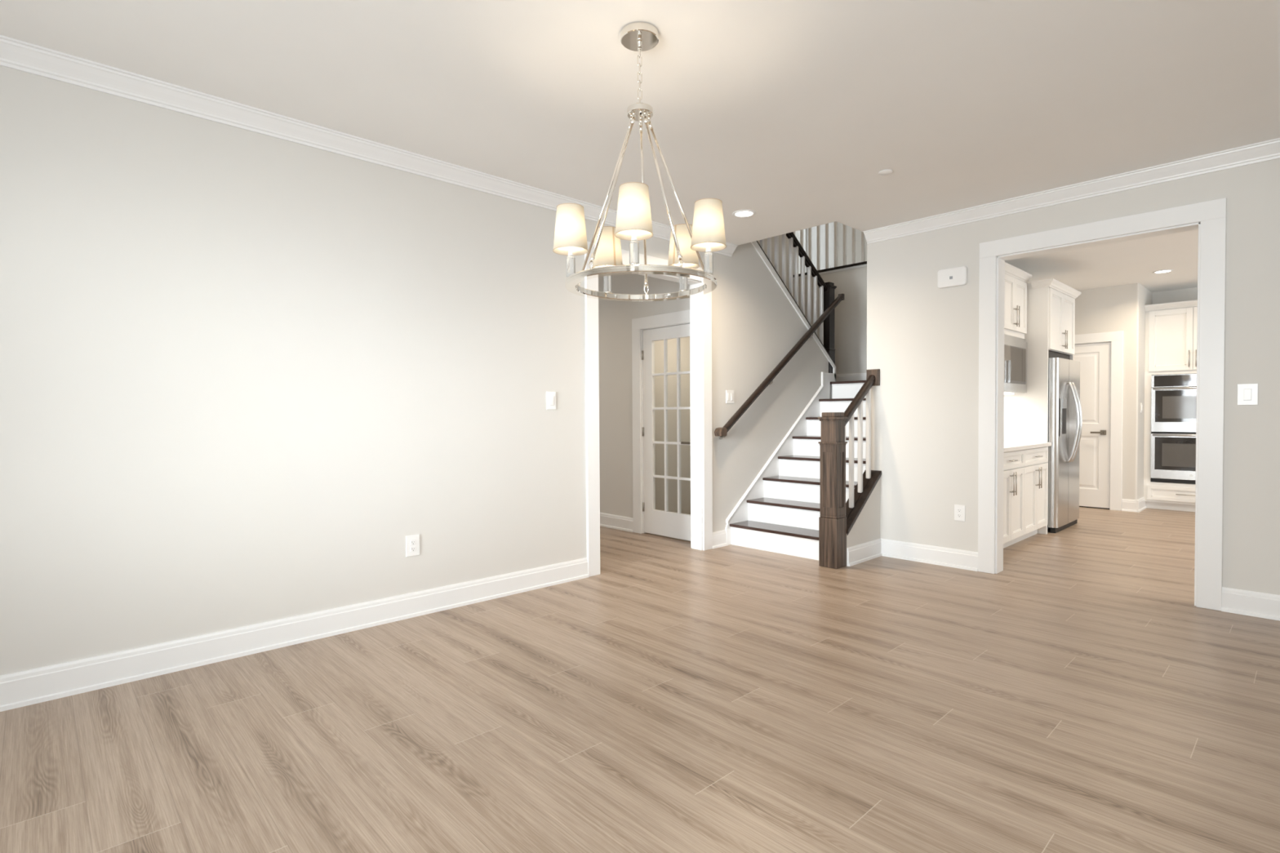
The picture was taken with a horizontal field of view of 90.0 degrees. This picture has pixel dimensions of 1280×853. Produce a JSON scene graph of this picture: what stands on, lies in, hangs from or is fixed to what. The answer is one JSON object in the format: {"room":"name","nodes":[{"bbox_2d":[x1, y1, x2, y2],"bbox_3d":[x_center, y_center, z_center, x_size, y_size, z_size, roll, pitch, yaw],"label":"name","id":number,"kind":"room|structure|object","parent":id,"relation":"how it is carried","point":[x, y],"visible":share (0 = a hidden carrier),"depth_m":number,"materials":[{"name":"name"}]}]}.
{"room":"empty dining room","nodes":[
{"label":"empty dining room","id":0,"kind":"room"},
{"bbox_2d":[0,65,828,675],"bbox_3d":[-0.933,-0.467,4.317,8.200,3.190,0.120,-1,1,-43],"label":"wall","id":1,"kind":"structure","parent":0,"point":[240,368],"depth_m":3.30,"materials":[{"name":"beige paint"}]},
{"bbox_2d":[0,557,589,711],"bbox_3d":[-2.120,1.086,3.115,4.770,0.142,0.026,-1,1,-43],"label":"baseboard","id":2,"kind":"structure","parent":1,"relation":"attached to","point":[46,683],"depth_m":3.25,"materials":[{"name":"white paint"}]},
{"bbox_2d":[0,35,737,257],"bbox_3d":[-1.493,-1.550,3.635,6.485,0.092,0.080,-1,1,-43],"label":"crown molding","id":3,"kind":"structure","parent":1,"relation":"attached to","point":[15,54],"depth_m":3.24,"materials":[{"name":"white paint"}]},
{"bbox_2d":[405,534,419,556],"bbox_3d":[-1.361,0.715,3.839,0.085,0.125,0.008,-1,1,-43],"label":"power outlet","id":4,"kind":"object","parent":1,"relation":"attached to","point":[412,542],"visible":1,"depth_m":3.83,"materials":[{"name":"white plastic"}]},
{"bbox_2d":[410,539,415,545],"bbox_3d":[-1.359,0.695,3.837,0.033,0.028,0.003,-1,1,-43],"label":"receptacle","id":5,"kind":"object","parent":4,"relation":"attached to","point":[412,541],"depth_m":3.84,"materials":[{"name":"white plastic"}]},
{"bbox_2d":[410,546,415,551],"bbox_3d":[-1.359,0.735,3.837,0.033,0.028,0.003,-1,1,-43],"label":"receptacle","id":6,"kind":"object","parent":4,"relation":"attached to","point":[412,548],"depth_m":3.84,"materials":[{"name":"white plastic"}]},
{"bbox_2d":[546,391,555,409],"bbox_3d":[-0.625,-0.183,4.522,0.082,0.125,0.010,-1,1,-43],"label":"light switch","id":7,"kind":"object","parent":1,"relation":"attached to","point":[550,396],"visible":1,"depth_m":4.52,"materials":[{"name":"white plastic"}]},
{"bbox_2d":[584,241,712,576],"bbox_3d":[0.072,-0.136,5.272,1.420,2.480,0.160,-1,1,-43],"label":"door frame","id":8,"kind":"structure","parent":1,"relation":"attached to","point":[700,329],"depth_m":5.63,"materials":[{"name":"white paint"}]},
{"bbox_2d":[712,529,728,548],"bbox_3d":[0.721,1.020,5.800,0.210,0.142,0.026,-1,1,-43],"label":"baseboard","id":9,"kind":"structure","parent":1,"relation":"attached to","point":[719,538],"depth_m":5.80,"materials":[{"name":"white paint"}]},
{"bbox_2d":[725,390,733,403],"bbox_3d":[0.832,-0.274,5.898,0.116,0.120,0.010,-1,1,-43],"label":"light switch","id":10,"kind":"object","parent":1,"relation":"attached to","point":[729,393],"visible":1,"depth_m":5.89,"materials":[{"name":"white plastic"}]},
{"bbox_2d":[714,293,844,439],"bbox_3d":[1.456,-0.677,6.416,2.159,1.557,0.107,-1,1,-43],"label":"wall handrail","id":11,"kind":"object","parent":1,"relation":"attached to","point":[722,433],"visible":1,"depth_m":6.24,"materials":[{"name":"brown wood"}]},
{"bbox_2d":[0,506,1279,852],"bbox_3d":[1.739,1.111,4.442,12.800,0.001,10.200,-1,1,-43],"label":"floor","id":12,"kind":"structure","parent":0,"point":[1077,695],"depth_m":2.48,"materials":[{"name":"brown wood"}]},
{"bbox_2d":[724,240,866,559],"bbox_3d":[1.773,-0.519,6.833,2.810,3.168,2.181,-1,1,-43],"label":"staircase","id":13,"kind":"structure","parent":12,"relation":"on","point":[779,513],"depth_m":6.08,"materials":[{"name":"white paint"}]},
{"bbox_2d":[756,231,836,373],"bbox_3d":[1.462,-1.626,6.568,1.911,2.283,0.143,-1,1,-43],"label":"stair railing","id":14,"kind":"object","parent":13,"relation":"on","point":[826,339],"visible":0.54,"depth_m":6.86,"materials":[{"name":"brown wood"}]},
{"bbox_2d":[817,368,881,568],"bbox_3d":[1.721,0.308,5.226,0.720,1.576,0.174,-1,1,-43],"label":"stair railing","id":15,"kind":"object","parent":12,"relation":"on","point":[837,518],"visible":1,"depth_m":5.02,"materials":[{"name":"brown wood"}]},
{"bbox_2d":[1003,449,1024,548],"bbox_3d":[3.020,0.644,5.787,0.723,0.869,0.674,-1,1,-43],"label":"base cabinet","id":16,"kind":"object","parent":12,"relation":"on","point":[1014,461],"visible":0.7,"depth_m":5.60,"materials":[{"name":"paint"}]},
{"bbox_2d":[1004,441,1051,452],"bbox_3d":[3.293,0.184,6.046,1.494,0.035,0.663,-1,1,-43],"label":"countertop","id":17,"kind":"structure","parent":16,"relation":"on","point":[1008,446],"depth_m":5.95,"materials":[{"name":"white stone"}]},
{"bbox_2d":[1014,446,1048,543],"bbox_3d":[3.557,0.631,6.294,0.751,0.869,0.674,-1,1,-43],"label":"base cabinet","id":18,"kind":"object","parent":12,"relation":"on","point":[1036,468],"visible":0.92,"depth_m":6.06,"materials":[{"name":"paint"}]},
{"bbox_2d":[1004,278,1081,462],"bbox_3d":[4.194,-0.203,6.883,1.085,2.508,0.678,-1,1,-43],"label":"tall cabinet","id":19,"kind":"object","parent":12,"relation":"on","point":[1051,303],"visible":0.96,"depth_m":6.44,"materials":[{"name":"paint"}]},
{"bbox_2d":[1047,357,1082,533],"bbox_3d":[4.245,0.179,6.838,0.895,1.745,0.803,-1,1,-43],"label":"refrigerator","id":20,"kind":"object","parent":12,"relation":"on","point":[1064,410],"visible":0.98,"depth_m":6.46,"materials":[{"name":"silver metal"}]},
{"bbox_2d":[1048,351,1069,359],"bbox_3d":[4.175,-0.734,6.886,0.880,0.070,0.560,-1,1,-43],"label":"vent cover","id":21,"kind":"object","parent":20,"relation":"on","point":[1051,354],"visible":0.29,"depth_m":6.64,"materials":[{"name":"grey metal"}]},
{"bbox_2d":[1143,299,1197,511],"bbox_3d":[6.724,-0.237,7.764,0.527,2.515,0.904,-1,1,-43],"label":"tall cabinet","id":22,"kind":"object","parent":12,"relation":"on","point":[1171,328],"visible":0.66,"depth_m":7.78,"materials":[{"name":"paint"}]},
{"bbox_2d":[1150,373,1196,484],"bbox_3d":[6.694,0.026,7.736,0.518,1.314,0.774,-1,1,-43],"label":"double oven","id":23,"kind":"object","parent":22,"relation":"in","point":[1173,397],"visible":0.6,"depth_m":7.72,"materials":[{"name":"silver metal"}]},
{"bbox_2d":[0,0,1279,244],"bbox_3d":[0.383,-1.707,2.021,7.000,0.260,5.000,-1,1,-43],"label":"ceiling","id":24,"kind":"structure","parent":0,"point":[789,113],"depth_m":2.96,"materials":[{"name":"paint"}]},
{"bbox_2d":[552,22,726,301],"bbox_3d":[0.009,-1.073,2.608,0.668,1.023,0.678,-1,1,-43],"label":"chandelier","id":25,"kind":"object","parent":24,"relation":"hanging from","point":[706,234],"visible":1,"depth_m":2.49,"materials":[{"name":"silver metal"}]},
{"bbox_2d":[567,246,573,255],"bbox_3d":[-0.274,-0.704,2.532,0.024,0.059,0.024,-1,1,-43],"label":"candle","id":26,"kind":"object","parent":25,"relation":"on","point":[571,253],"depth_m":2.52,"materials":[{"name":"white paint"}]},
{"bbox_2d":[631,230,637,240],"bbox_3d":[-0.022,-0.701,2.312,0.024,0.059,0.024,-1,1,-43],"label":"candle","id":27,"kind":"object","parent":25,"relation":"on","point":[633,232],"depth_m":2.31,"materials":[{"name":"white paint"}]},
{"bbox_2d":[705,242,711,252],"bbox_3d":[0.266,-0.706,2.485,0.024,0.059,0.024,-1,1,-43],"label":"candle","id":28,"kind":"object","parent":25,"relation":"on","point":[708,244],"depth_m":2.48,"materials":[{"name":"white paint"}]},
{"bbox_2d":[732,209,755,217],"bbox_3d":[0.797,-1.629,4.905,0.180,0.006,0.180,-1,1,-43],"label":"recessed light","id":29,"kind":"object","parent":24,"relation":"in","point":[742,213],"visible":1,"depth_m":4.90,"materials":[{"name":"white paint"}]},
{"bbox_2d":[878,169,893,175],"bbox_3d":[1.562,-1.617,4.073,0.086,0.008,0.086,-1,1,-43],"label":"sprinkler cover","id":30,"kind":"object","parent":24,"relation":"attached to","point":[883,172],"visible":1,"depth_m":4.07,"materials":[{"name":"white plastic"}]},
{"bbox_2d":[598,274,689,517],"bbox_3d":[-0.459,-0.296,7.038,0.120,2.740,3.180,-1,1,-43],"label":"wall","id":31,"kind":"structure","parent":0,"point":[615,317],"depth_m":6.70,"materials":[{"name":"beige paint"}]},
{"bbox_2d":[600,512,633,532],"bbox_3d":[-0.686,1.018,6.339,1.304,0.142,3.896,0,1,-8],"label":"baseboard","id":32,"kind":"structure","parent":31,"relation":"attached to","point":[610,521],"depth_m":6.73,"materials":[{"name":"white paint"}]},
{"bbox_2d":[631,309,689,533],"bbox_3d":[0.322,-0.001,6.205,0.140,2.173,1.014,-1,1,-43],"label":"door frame","id":33,"kind":"structure","parent":31,"relation":"attached to","point":[639,325],"depth_m":6.46,"materials":[{"name":"white paint"}]},
{"bbox_2d":[641,323,690,541],"bbox_3d":[0.282,0.055,6.176,0.102,2.038,0.772,-1,1,-43],"label":"door","id":34,"kind":"structure","parent":31,"relation":"in","point":[660,522],"depth_m":6.29,"materials":[{"name":"white paint"}]},
{"bbox_2d":[654,234,789,514],"bbox_3d":[0.969,-1.671,7.641,2.829,5.450,0.120,-1,1,-43],"label":"wall","id":35,"kind":"structure","parent":0,"point":[685,342],"depth_m":7.02,"materials":[{"name":"beige paint"}]},
{"bbox_2d":[793,266,866,374],"bbox_3d":[2.824,-0.470,7.856,0.120,3.020,2.500,-1,1,-43],"label":"wall","id":36,"kind":"structure","parent":0,"point":[851,313],"depth_m":7.98,"materials":[{"name":"beige paint"}]},
{"bbox_2d":[792,221,866,279],"bbox_3d":[2.758,-2.447,7.822,0.075,0.985,2.300,-1,1,-43],"label":"gallery railing","id":37,"kind":"object","parent":36,"relation":"on","point":[863,263],"visible":0.15,"depth_m":8.12,"materials":[{"name":"white wood"}]},
{"bbox_2d":[835,373,866,381],"bbox_3d":[2.785,-0.584,7.788,0.026,0.142,2.183,-1,1,-43],"label":"baseboard","id":38,"kind":"structure","parent":36,"relation":"attached to","point":[855,376],"depth_m":7.96,"materials":[{"name":"white paint"}]},
{"bbox_2d":[795,222,866,274],"bbox_3d":[3.096,-3.238,9.246,0.120,2.400,4.200,-1,1,-43],"label":"wall","id":39,"kind":"structure","parent":0,"point":[840,226],"depth_m":9.27,"materials":[{"name":"beige paint"}]},
{"bbox_2d":[806,222,830,272],"bbox_3d":[2.698,-3.068,9.617,0.054,2.030,0.428,-1,1,-43],"label":"door","id":40,"kind":"structure","parent":39,"relation":"in","point":[814,229],"depth_m":9.60,"materials":[{"name":"white paint"}]},
{"bbox_2d":[803,222,834,272],"bbox_3d":[2.668,-3.107,9.600,0.020,2.130,0.580,-1,1,-43],"label":"trim","id":41,"kind":"structure","parent":39,"relation":"attached to","point":[832,224],"depth_m":9.43,"materials":[{"name":"white paint"}]},
{"bbox_2d":[846,478,879,547],"bbox_3d":[1.791,0.753,5.280,0.561,0.683,0.122,-1,1,-43],"label":"wall","id":42,"kind":"structure","parent":0,"point":[866,528],"depth_m":5.29,"materials":[{"name":"beige paint"}]},
{"bbox_2d":[846,538,881,566],"bbox_3d":[1.844,1.024,5.231,0.560,0.142,0.026,-1,1,-43],"label":"baseboard","id":43,"kind":"structure","parent":42,"relation":"attached to","point":[856,554],"depth_m":5.20,"materials":[{"name":"white paint"}]},
{"bbox_2d":[866,158,1279,595],"bbox_3d":[2.938,-0.268,4.551,0.140,2.740,2.737,-1,1,-43],"label":"wall","id":44,"kind":"structure","parent":0,"point":[922,337],"depth_m":4.86,"materials":[{"name":"beige paint"}]},
{"bbox_2d":[880,537,977,571],"bbox_3d":[2.297,1.024,5.141,0.026,0.142,0.780,-1,1,-43],"label":"baseboard","id":45,"kind":"structure","parent":44,"relation":"attached to","point":[935,555],"depth_m":5.11,"materials":[{"name":"white paint"}]},
{"bbox_2d":[937,266,967,288],"bbox_3d":[2.416,-1.154,4.955,0.033,0.142,0.216,-1,1,-43],"label":"box","id":46,"kind":"object","parent":44,"relation":"attached to","point":[957,276],"visible":1,"depth_m":4.94,"materials":[{"name":"white plastic"}]},
{"bbox_2d":[954,504,964,521],"bbox_3d":[2.474,0.669,4.957,0.008,0.125,0.080,-1,1,-43],"label":"power outlet","id":47,"kind":"object","parent":44,"relation":"attached to","point":[959,510],"visible":1,"depth_m":4.96,"materials":[{"name":"white plastic"}]},
{"bbox_2d":[862,137,1279,244],"bbox_3d":[2.800,-1.591,4.504,0.080,0.092,2.575,-1,1,-43],"label":"crown molding","id":48,"kind":"structure","parent":44,"relation":"attached to","point":[1267,150],"depth_m":4.27,"materials":[{"name":"white paint"}]},
{"bbox_2d":[977,197,1226,610],"bbox_3d":[3.090,-0.134,4.394,0.180,2.475,1.372,-1,1,-43],"label":"door frame","id":49,"kind":"structure","parent":44,"relation":"attached to","point":[1211,215],"depth_m":4.03,"materials":[{"name":"white paint"}]},
{"bbox_2d":[1236,383,1257,404],"bbox_3d":[3.576,-0.189,3.769,0.010,0.127,0.090,-1,1,-43],"label":"light switch","id":50,"kind":"object","parent":44,"relation":"attached to","point":[1247,393],"visible":1,"depth_m":3.77,"materials":[{"name":"white plastic"}]},
{"bbox_2d":[1221,586,1279,620],"bbox_3d":[3.613,1.042,3.749,0.026,0.142,0.308,-1,1,-43],"label":"baseboard","id":51,"kind":"structure","parent":44,"relation":"attached to","point":[1256,604],"depth_m":3.77,"materials":[{"name":"white paint"}]},
{"bbox_2d":[1004,229,1198,292],"bbox_3d":[5.901,-1.799,5.311,5.260,0.260,5.400,-1,1,-43],"label":"ceiling","id":52,"kind":"structure","parent":0,"point":[1131,261],"depth_m":6.66,"materials":[{"name":"paint"}]},
{"bbox_2d":[1152,269,1173,273],"bbox_3d":[5.726,-1.697,7.012,0.180,0.006,0.180,-1,1,-43],"label":"recessed light","id":53,"kind":"object","parent":52,"relation":"in","point":[1164,270],"visible":1,"depth_m":7.00,"materials":[{"name":"white paint"}]},
{"bbox_2d":[1075,283,1151,500],"bbox_3d":[5.945,-0.356,8.328,0.900,2.740,0.985,-1,1,-43],"label":"wall","id":54,"kind":"structure","parent":0,"point":[1119,308],"depth_m":7.76,"materials":[{"name":"beige paint"}]},
{"bbox_2d":[1073,342,1111,508],"bbox_3d":[5.530,-0.016,8.117,0.097,2.044,0.700,-1,1,-43],"label":"door","id":55,"kind":"structure","parent":54,"relation":"in","point":[1095,359],"depth_m":7.99,"materials":[{"name":"white paint"}]},
{"bbox_2d":[1079,506,1109,509],"bbox_3d":[5.576,1.013,8.184,0.080,0.012,0.714,-1,1,-43],"label":"threshold","id":56,"kind":"object","parent":54,"relation":"attached to","point":[1079,506],"depth_m":8.01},
{"bbox_2d":[1075,330,1123,511],"bbox_3d":[5.570,-0.071,8.149,0.140,2.181,0.944,-1,1,-43],"label":"door frame","id":57,"kind":"structure","parent":54,"relation":"attached to","point":[1116,338],"depth_m":7.81,"materials":[{"name":"white paint"}]},
{"bbox_2d":[1121,497,1146,512],"bbox_3d":[6.241,0.947,8.028,0.926,0.142,0.170,-1,1,-43],"label":"baseboard","id":58,"kind":"structure","parent":54,"relation":"attached to","point":[1129,505],"depth_m":7.74,"materials":[{"name":"white paint"}]},
{"bbox_2d":[1140,403,1142,413],"bbox_3d":[6.121,-0.227,7.810,0.075,0.120,0.010,-1,1,-43],"label":"light switch","id":59,"kind":"object","parent":54,"relation":"attached to","point":[1141,405],"visible":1,"depth_m":7.80,"materials":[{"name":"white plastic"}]},
{"bbox_2d":[1151,287,1197,304],"bbox_3d":[7.812,-0.344,7.096,0.120,2.740,5.340,-1,1,-43],"label":"wall","id":60,"kind":"structure","parent":0,"point":[1188,294],"depth_m":8.09,"materials":[{"name":"beige paint"}]},
{"bbox_3d":[4.054,-0.326,7.300,5.260,2.740,0.120,-1,1,-43],"label":"wall","id":61,"kind":"structure","parent":0,"visible":0},
{"bbox_2d":[1004,262,1031,338],"bbox_3d":[3.367,-1.193,6.220,1.098,0.638,0.485,-1,1,-43],"label":"upper cabinet","id":62,"kind":"object","parent":61,"relation":"attached to","point":[1016,280],"visible":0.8,"depth_m":6.16,"materials":[{"name":"paint"}]},
{"bbox_2d":[1004,333,1026,395],"bbox_3d":[3.463,-0.597,6.338,0.777,0.556,0.457,-1,1,-43],"label":"microwave","id":63,"kind":"object","parent":62,"relation":"attached to","point":[1015,348],"visible":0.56,"depth_m":6.18,"materials":[{"name":"silver metal"}]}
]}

